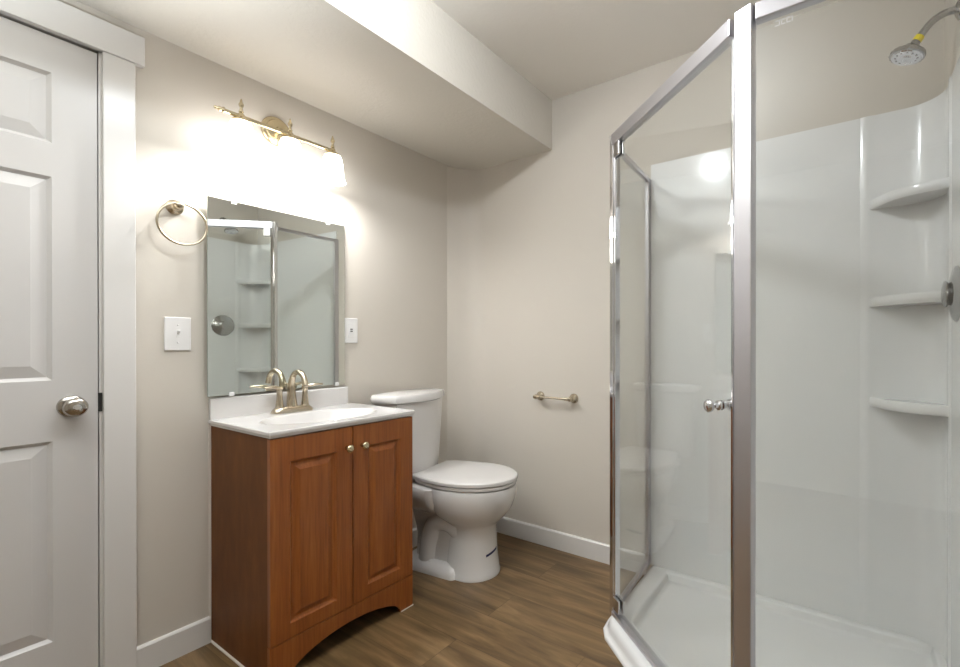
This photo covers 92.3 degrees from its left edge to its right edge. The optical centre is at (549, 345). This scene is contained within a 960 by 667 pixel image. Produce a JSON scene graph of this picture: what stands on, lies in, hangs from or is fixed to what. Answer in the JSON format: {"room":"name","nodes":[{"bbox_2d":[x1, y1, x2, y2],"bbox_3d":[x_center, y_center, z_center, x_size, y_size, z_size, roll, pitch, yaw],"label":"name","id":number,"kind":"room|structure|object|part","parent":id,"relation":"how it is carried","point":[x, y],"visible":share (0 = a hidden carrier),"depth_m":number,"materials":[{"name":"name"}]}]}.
{"room":"bathroom","nodes":[
{"label":"bathroom","id":0,"kind":"room"},
{"bbox_2d":[0,0,446,645],"bbox_3d":[-1.631,-0.113,1.267,0.120,2.446,3.545,0,0,33],"label":"wall","id":1,"kind":"structure","parent":0,"point":[391,207],"depth_m":1.70,"materials":[{"name":"beige paint"}]},
{"bbox_2d":[0,16,101,666],"bbox_3d":[-1.634,0.088,1.127,0.110,2.028,0.776,0,0,33],"label":"door","id":2,"kind":"structure","parent":1,"relation":"in","point":[50,399],"depth_m":1.36,"materials":[{"name":"grey paint"}]},
{"bbox_3d":[-1.446,0.188,1.386,0.064,0.066,0.066,0,0,33],"label":"knob","id":3,"kind":"part","parent":2,"relation":"part of","materials":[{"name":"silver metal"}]},
{"bbox_3d":[-1.437,0.181,1.456,0.006,0.059,0.010,0,0,33],"label":"strike plate","id":4,"kind":"part","parent":2,"relation":"part of","materials":[{"name":"black metal"}]},
{"bbox_2d":[0,0,144,666],"bbox_3d":[-1.695,0.040,1.147,0.144,2.139,1.013,0,0,33],"label":"trim","id":5,"kind":"structure","parent":1,"relation":"attached to","point":[121,50],"depth_m":1.47,"materials":[{"name":"white paint"}]},
{"bbox_3d":[-1.645,-0.981,1.112,0.024,0.096,1.013,0,0,33],"label":"head casing","id":6,"kind":"part","parent":5,"relation":"part of","materials":[{"name":"white paint"}]},
{"bbox_3d":[-1.405,0.087,1.488,0.018,2.043,0.079,0,0,33],"label":"casing","id":7,"kind":"part","parent":5,"relation":"part of","materials":[{"name":"white paint"}]},
{"bbox_2d":[164,317,190,350],"bbox_3d":[-1.320,-0.040,1.619,0.019,0.118,0.078,0,0,33],"label":"light switch","id":8,"kind":"object","parent":1,"relation":"attached to","point":[177,330],"visible":1,"depth_m":1.62,"materials":[{"name":"white plastic"}]},
{"bbox_2d":[155,200,207,245],"bbox_3d":[-1.303,-0.432,1.608,0.058,0.166,0.151,0,0,33],"label":"towel ring","id":9,"kind":"object","parent":1,"relation":"attached to","point":[175,207],"visible":1,"depth_m":1.60,"materials":[{"name":"silver metal"}]},
{"bbox_3d":[-1.308,-0.488,1.600,0.058,0.052,0.052,0,0,33],"label":"mounting post","id":10,"kind":"part","parent":9,"relation":"part of","materials":[{"name":"silver metal"}]},
{"bbox_2d":[207,196,344,396],"bbox_3d":[-1.119,-0.185,1.918,0.028,0.760,0.557,0,0,33],"label":"wall mirror","id":11,"kind":"object","parent":1,"relation":"attached to","point":[276,280],"visible":1,"depth_m":1.87,"materials":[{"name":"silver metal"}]},
{"bbox_2d":[137,527,417,666],"bbox_3d":[-0.997,1.060,2.122,0.014,0.095,1.425,0,0,33],"label":"baseboard","id":12,"kind":"structure","parent":1,"relation":"attached to","point":[157,652],"depth_m":1.61,"materials":[{"name":"white paint"}]},
{"bbox_2d":[209,386,347,419],"bbox_3d":[-1.115,0.237,1.929,0.018,0.082,0.557,0,0,33],"label":"backsplash","id":13,"kind":"structure","parent":1,"relation":"attached to","point":[252,404],"depth_m":1.84,"materials":[{"name":"white stone"}]},
{"bbox_2d":[213,99,345,185],"bbox_3d":[-1.082,-0.830,1.840,0.173,0.240,0.499,0,0,33],"label":"vanity light","id":14,"kind":"object","parent":1,"relation":"attached to","point":[240,142],"visible":1,"depth_m":1.81,"materials":[{"name":"white glass"}]},
{"bbox_3d":[-1.142,-0.766,1.686,0.106,0.112,0.106,0,0,33],"label":"lamp shade","id":15,"kind":"part","parent":14,"relation":"part of","materials":[{"name":"white glass"}]},
{"bbox_3d":[-1.046,-0.767,1.835,0.106,0.112,0.106,0,0,33],"label":"lamp shade","id":16,"kind":"part","parent":14,"relation":"part of","materials":[{"name":"white glass"}]},
{"bbox_3d":[-0.947,-0.767,1.986,0.106,0.112,0.106,0,0,33],"label":"lamp shade","id":17,"kind":"part","parent":14,"relation":"part of","materials":[{"name":"white glass"}]},
{"bbox_2d":[345,318,357,342],"bbox_3d":[-0.955,-0.069,2.188,0.008,0.119,0.070,0,0,33],"label":"wall outlet","id":18,"kind":"object","parent":1,"relation":"attached to","point":[351,324],"visible":1,"depth_m":2.19,"materials":[{"name":"white plastic"}]},
{"bbox_2d":[348,324,354,337],"bbox_3d":[-0.953,-0.069,2.187,0.003,0.067,0.033,0,0,33],"label":"receptacle","id":19,"kind":"object","parent":18,"relation":"attached to","point":[351,327],"depth_m":2.19,"materials":[{"name":"white plastic"}]},
{"bbox_2d":[76,0,551,169],"bbox_3d":[-1.268,-1.200,1.121,0.645,0.271,3.700,0,0,33],"label":"ceiling soffit","id":20,"kind":"structure","parent":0,"point":[406,73],"depth_m":1.79,"materials":[{"name":"beige paint"}]},
{"bbox_2d":[160,532,643,666],"bbox_3d":[-0.296,1.136,0.554,3.500,0.050,3.800,0,0,33],"label":"floor","id":21,"kind":"structure","parent":0,"point":[545,606],"depth_m":1.82,"materials":[{"name":"wood"}]},
{"bbox_2d":[208,416,412,666],"bbox_3d":[-0.917,0.704,1.815,0.480,0.808,0.578,0,0,33],"label":"vanity cabinet","id":22,"kind":"object","parent":21,"relation":"on","point":[311,533],"visible":0.99,"depth_m":1.61,"materials":[{"name":"brown wood"}]},
{"bbox_3d":[-0.826,0.639,1.588,0.019,0.669,0.290,0,0,33],"label":"cabinet door","id":23,"kind":"part","parent":22,"relation":"part of","materials":[{"name":"brown wood"}]},
{"bbox_2d":[208,386,414,438],"bbox_3d":[-0.926,0.295,1.821,0.454,0.196,0.584,0,0,33],"label":"sink","id":24,"kind":"object","parent":22,"relation":"in","point":[250,414],"visible":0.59,"depth_m":1.80,"materials":[{"name":"white stone"}]},
{"bbox_2d":[263,369,322,413],"bbox_3d":[-1.060,0.188,1.893,0.154,0.177,0.197,0,0,-4],"label":"faucet","id":25,"kind":"object","parent":24,"relation":"on","point":[291,406],"visible":1,"depth_m":1.89,"materials":[{"name":"silver metal"}]},
{"bbox_3d":[-1.111,0.172,1.831,0.027,0.020,0.080,0,0,18],"label":"lever","id":26,"kind":"part","parent":25,"relation":"part of","materials":[{"name":"silver metal"}]},
{"bbox_3d":[-1.075,0.266,1.903,0.058,0.022,0.162,0,0,33],"label":"plate","id":27,"kind":"part","parent":25,"relation":"part of","materials":[{"name":"silver metal"}]},
{"bbox_3d":[-1.039,0.181,1.879,0.137,0.163,0.043,0,0,33],"label":"spout","id":28,"kind":"part","parent":25,"relation":"part of","materials":[{"name":"silver metal"}]},
{"bbox_3d":[-1.024,0.172,1.965,0.080,0.020,0.027,0,0,-42],"label":"lever","id":29,"kind":"part","parent":25,"relation":"part of","materials":[{"name":"silver metal"}]},
{"bbox_2d":[208,403,414,438],"bbox_3d":[-0.926,0.336,1.821,0.454,0.116,0.584,0,0,33],"label":"countertop","id":30,"kind":"structure","parent":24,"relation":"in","point":[323,416],"depth_m":1.77,"materials":[{"name":"white stone"}]},
{"bbox_3d":[-0.738,0.380,1.677,0.030,0.029,0.029,0,0,33],"label":"knob","id":31,"kind":"part","parent":22,"relation":"part of","materials":[{"name":"silver metal"}]},
{"bbox_3d":[-0.704,0.380,1.731,0.030,0.029,0.029,0,0,33],"label":"knob","id":32,"kind":"part","parent":22,"relation":"part of","materials":[{"name":"silver metal"}]},
{"bbox_3d":[-0.669,0.638,1.829,0.019,0.669,0.277,0,0,33],"label":"cabinet door","id":33,"kind":"part","parent":22,"relation":"part of","materials":[{"name":"brown wood"}]},
{"bbox_2d":[371,388,517,582],"bbox_3d":[-0.486,0.674,2.269,0.674,0.882,0.414,0,0,16],"label":"toilet","id":34,"kind":"object","parent":21,"relation":"on","point":[458,506],"visible":0.94,"depth_m":2.17,"materials":[{"name":"white ceramic"}]},
{"bbox_3d":[-0.695,0.474,2.320,0.186,0.388,0.364,0,0,23],"label":"tank","id":35,"kind":"part","parent":34,"relation":"part of","materials":[{"name":"white ceramic"}]},
{"bbox_3d":[-0.690,0.257,2.317,0.211,0.047,0.394,0,0,23],"label":"tank lid","id":36,"kind":"part","parent":34,"relation":"part of","materials":[{"name":"white ceramic"}]},
{"bbox_3d":[-0.405,0.635,2.256,0.509,0.024,0.392,0,0,33],"label":"seat lid","id":37,"kind":"part","parent":34,"relation":"part of","materials":[{"name":"white plastic"}]},
{"bbox_3d":[-0.399,0.658,2.254,0.488,0.018,0.383,0,0,33],"label":"seat","id":38,"kind":"part","parent":34,"relation":"part of","materials":[{"name":"white plastic"}]},
{"bbox_2d":[603,565,946,666],"bbox_3d":[0.658,1.082,1.492,1.094,0.054,0.984,0,0,33],"label":"shower pan","id":39,"kind":"object","parent":21,"relation":"on","point":[685,619],"visible":0.87,"depth_m":1.72,"materials":[{"name":"white plastic"}]},
{"bbox_2d":[610,0,825,666],"bbox_3d":[0.512,0.116,1.469,0.366,1.878,1.420,0,0,-17],"label":"shower frame","id":40,"kind":"object","parent":39,"relation":"on","point":[739,33],"visible":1,"depth_m":1.12,"materials":[{"name":"silver metal"}]},
{"bbox_3d":[0.256,0.115,1.794,0.036,1.877,0.032,0,0,-36],"label":"corner post","id":41,"kind":"part","parent":40,"relation":"part of","materials":[{"name":"silver metal"}]},
{"bbox_3d":[0.360,1.042,1.991,0.018,0.022,0.411,0,0,29],"label":"sill rail","id":42,"kind":"part","parent":40,"relation":"part of","materials":[{"name":"silver metal"}]},
{"bbox_3d":[0.360,-0.784,1.986,0.020,0.021,0.411,0,0,29],"label":"header rail","id":43,"kind":"part","parent":40,"relation":"part of","materials":[{"name":"silver metal"}]},
{"bbox_3d":[0.361,1.046,1.470,0.036,0.016,0.669,0,0,-18],"label":"sill rail","id":44,"kind":"part","parent":40,"relation":"part of","materials":[{"name":"silver metal"}]},
{"bbox_3d":[0.360,-0.801,1.469,0.032,0.045,0.673,0,0,-18],"label":"header rail","id":45,"kind":"part","parent":40,"relation":"part of","materials":[{"name":"silver metal"}]},
{"bbox_3d":[0.449,0.159,1.202,0.088,0.035,0.035,0,0,-18],"label":"door knob","id":46,"kind":"part","parent":40,"relation":"part of","materials":[{"name":"silver metal"}]},
{"bbox_3d":[0.480,0.117,1.121,0.028,1.877,0.045,0,0,-36],"label":"corner post","id":47,"kind":"part","parent":40,"relation":"part of","materials":[{"name":"silver metal"}]},
{"bbox_3d":[0.678,-0.801,0.983,0.433,0.042,0.026,0,0,34],"label":"header rail","id":48,"kind":"part","parent":40,"relation":"part of","materials":[{"name":"silver metal"}]},
{"bbox_2d":[859,75,951,666],"bbox_3d":[1.231,0.097,1.592,0.244,1.914,0.186,0,0,33],"label":"corner shelf unit","id":49,"kind":"object","parent":39,"relation":"on","point":[906,154],"visible":0.93,"depth_m":1.65,"materials":[{"name":"white plastic"}]},
{"bbox_3d":[1.242,-0.158,1.587,0.210,0.034,0.172,0,0,33],"label":"shelf","id":50,"kind":"part","parent":49,"relation":"part of","materials":[{"name":"white plastic"}]},
{"bbox_3d":[1.242,0.213,1.588,0.210,0.036,0.172,0,0,33],"label":"shelf","id":51,"kind":"part","parent":49,"relation":"part of","materials":[{"name":"white plastic"}]},
{"bbox_3d":[1.242,-0.523,1.586,0.210,0.032,0.172,0,0,33],"label":"shelf","id":52,"kind":"part","parent":49,"relation":"part of","materials":[{"name":"white plastic"}]},
{"bbox_2d":[431,0,839,99],"bbox_3d":[-0.296,-1.359,0.547,3.500,0.050,3.800,0,0,33],"label":"ceiling","id":53,"kind":"structure","parent":0,"point":[562,48],"depth_m":1.94,"materials":[{"name":"white paint"}]},
{"bbox_2d":[447,0,944,572],"bbox_3d":[0.746,-0.115,1.987,3.320,2.446,0.255,0,0,33],"label":"wall","id":54,"kind":"structure","parent":0,"point":[528,238],"depth_m":2.38,"materials":[{"name":"beige paint"}]},
{"bbox_2d":[533,391,577,402],"bbox_3d":[0.021,0.283,2.455,0.267,0.052,0.063,0,0,33],"label":"toilet paper holder","id":55,"kind":"object","parent":54,"relation":"attached to","point":[540,396],"visible":1,"depth_m":2.42,"materials":[{"name":"silver metal"}]},
{"bbox_3d":[-0.069,0.283,2.514,0.052,0.052,0.063,0,0,33],"label":"post","id":56,"kind":"part","parent":55,"relation":"part of","materials":[{"name":"silver metal"}]},
{"bbox_3d":[0.111,0.283,2.396,0.052,0.052,0.063,0,0,33],"label":"post","id":57,"kind":"part","parent":55,"relation":"part of","materials":[{"name":"silver metal"}]},
{"bbox_2d":[497,517,645,574],"bbox_3d":[0.006,1.059,2.496,1.088,0.095,0.014,0,0,33],"label":"baseboard","id":58,"kind":"structure","parent":54,"relation":"attached to","point":[630,560],"depth_m":2.43,"materials":[{"name":"white paint"}]},
{"bbox_2d":[651,119,859,621],"bbox_3d":[0.831,0.096,1.960,0.828,1.914,0.006,0,0,33],"label":"wall panel","id":59,"kind":"object","parent":54,"relation":"attached to","point":[808,181],"visible":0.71,"depth_m":1.90,"materials":[{"name":"white plastic"}]},
{"bbox_2d":[944,0,959,90],"bbox_3d":[1.059,-0.113,1.010,0.100,2.446,1.350,0,0,33],"label":"wall","id":60,"kind":"structure","parent":0,"point":[952,25],"depth_m":1.51,"materials":[{"name":"beige paint"}]},
{"bbox_2d":[889,0,959,65],"bbox_3d":[1.164,-0.970,1.421,0.175,0.149,0.098,0,0,33],"label":"showerhead","id":61,"kind":"object","parent":60,"relation":"attached to","point":[911,53],"visible":1,"depth_m":1.42,"materials":[{"name":"grey metal"}]},
{"bbox_3d":[1.193,-0.991,1.405,0.106,0.072,0.021,0,0,33],"label":"arm","id":62,"kind":"part","parent":61,"relation":"part of","materials":[{"name":"grey metal"}]},
{"bbox_2d":[951,56,959,666],"bbox_3d":[1.068,0.099,1.123,0.006,1.914,0.778,0,0,33],"label":"wall panel","id":63,"kind":"object","parent":60,"relation":"attached to","point":[955,338],"visible":1,"depth_m":1.39,"materials":[{"name":"white plastic"}]},
{"bbox_2d":[941,265,959,321],"bbox_3d":[1.213,-0.155,1.384,0.035,0.170,0.170,0,0,33],"label":"shower valve","id":64,"kind":"object","parent":63,"relation":"attached to","point":[950,291],"visible":1,"depth_m":1.35,"materials":[{"name":"grey metal"}]},
{"bbox_3d":[1.205,-0.155,1.389,0.017,0.082,0.082,0,0,33],"label":"dial handle","id":65,"kind":"part","parent":64,"relation":"part of","materials":[{"name":"grey metal"}]}
]}

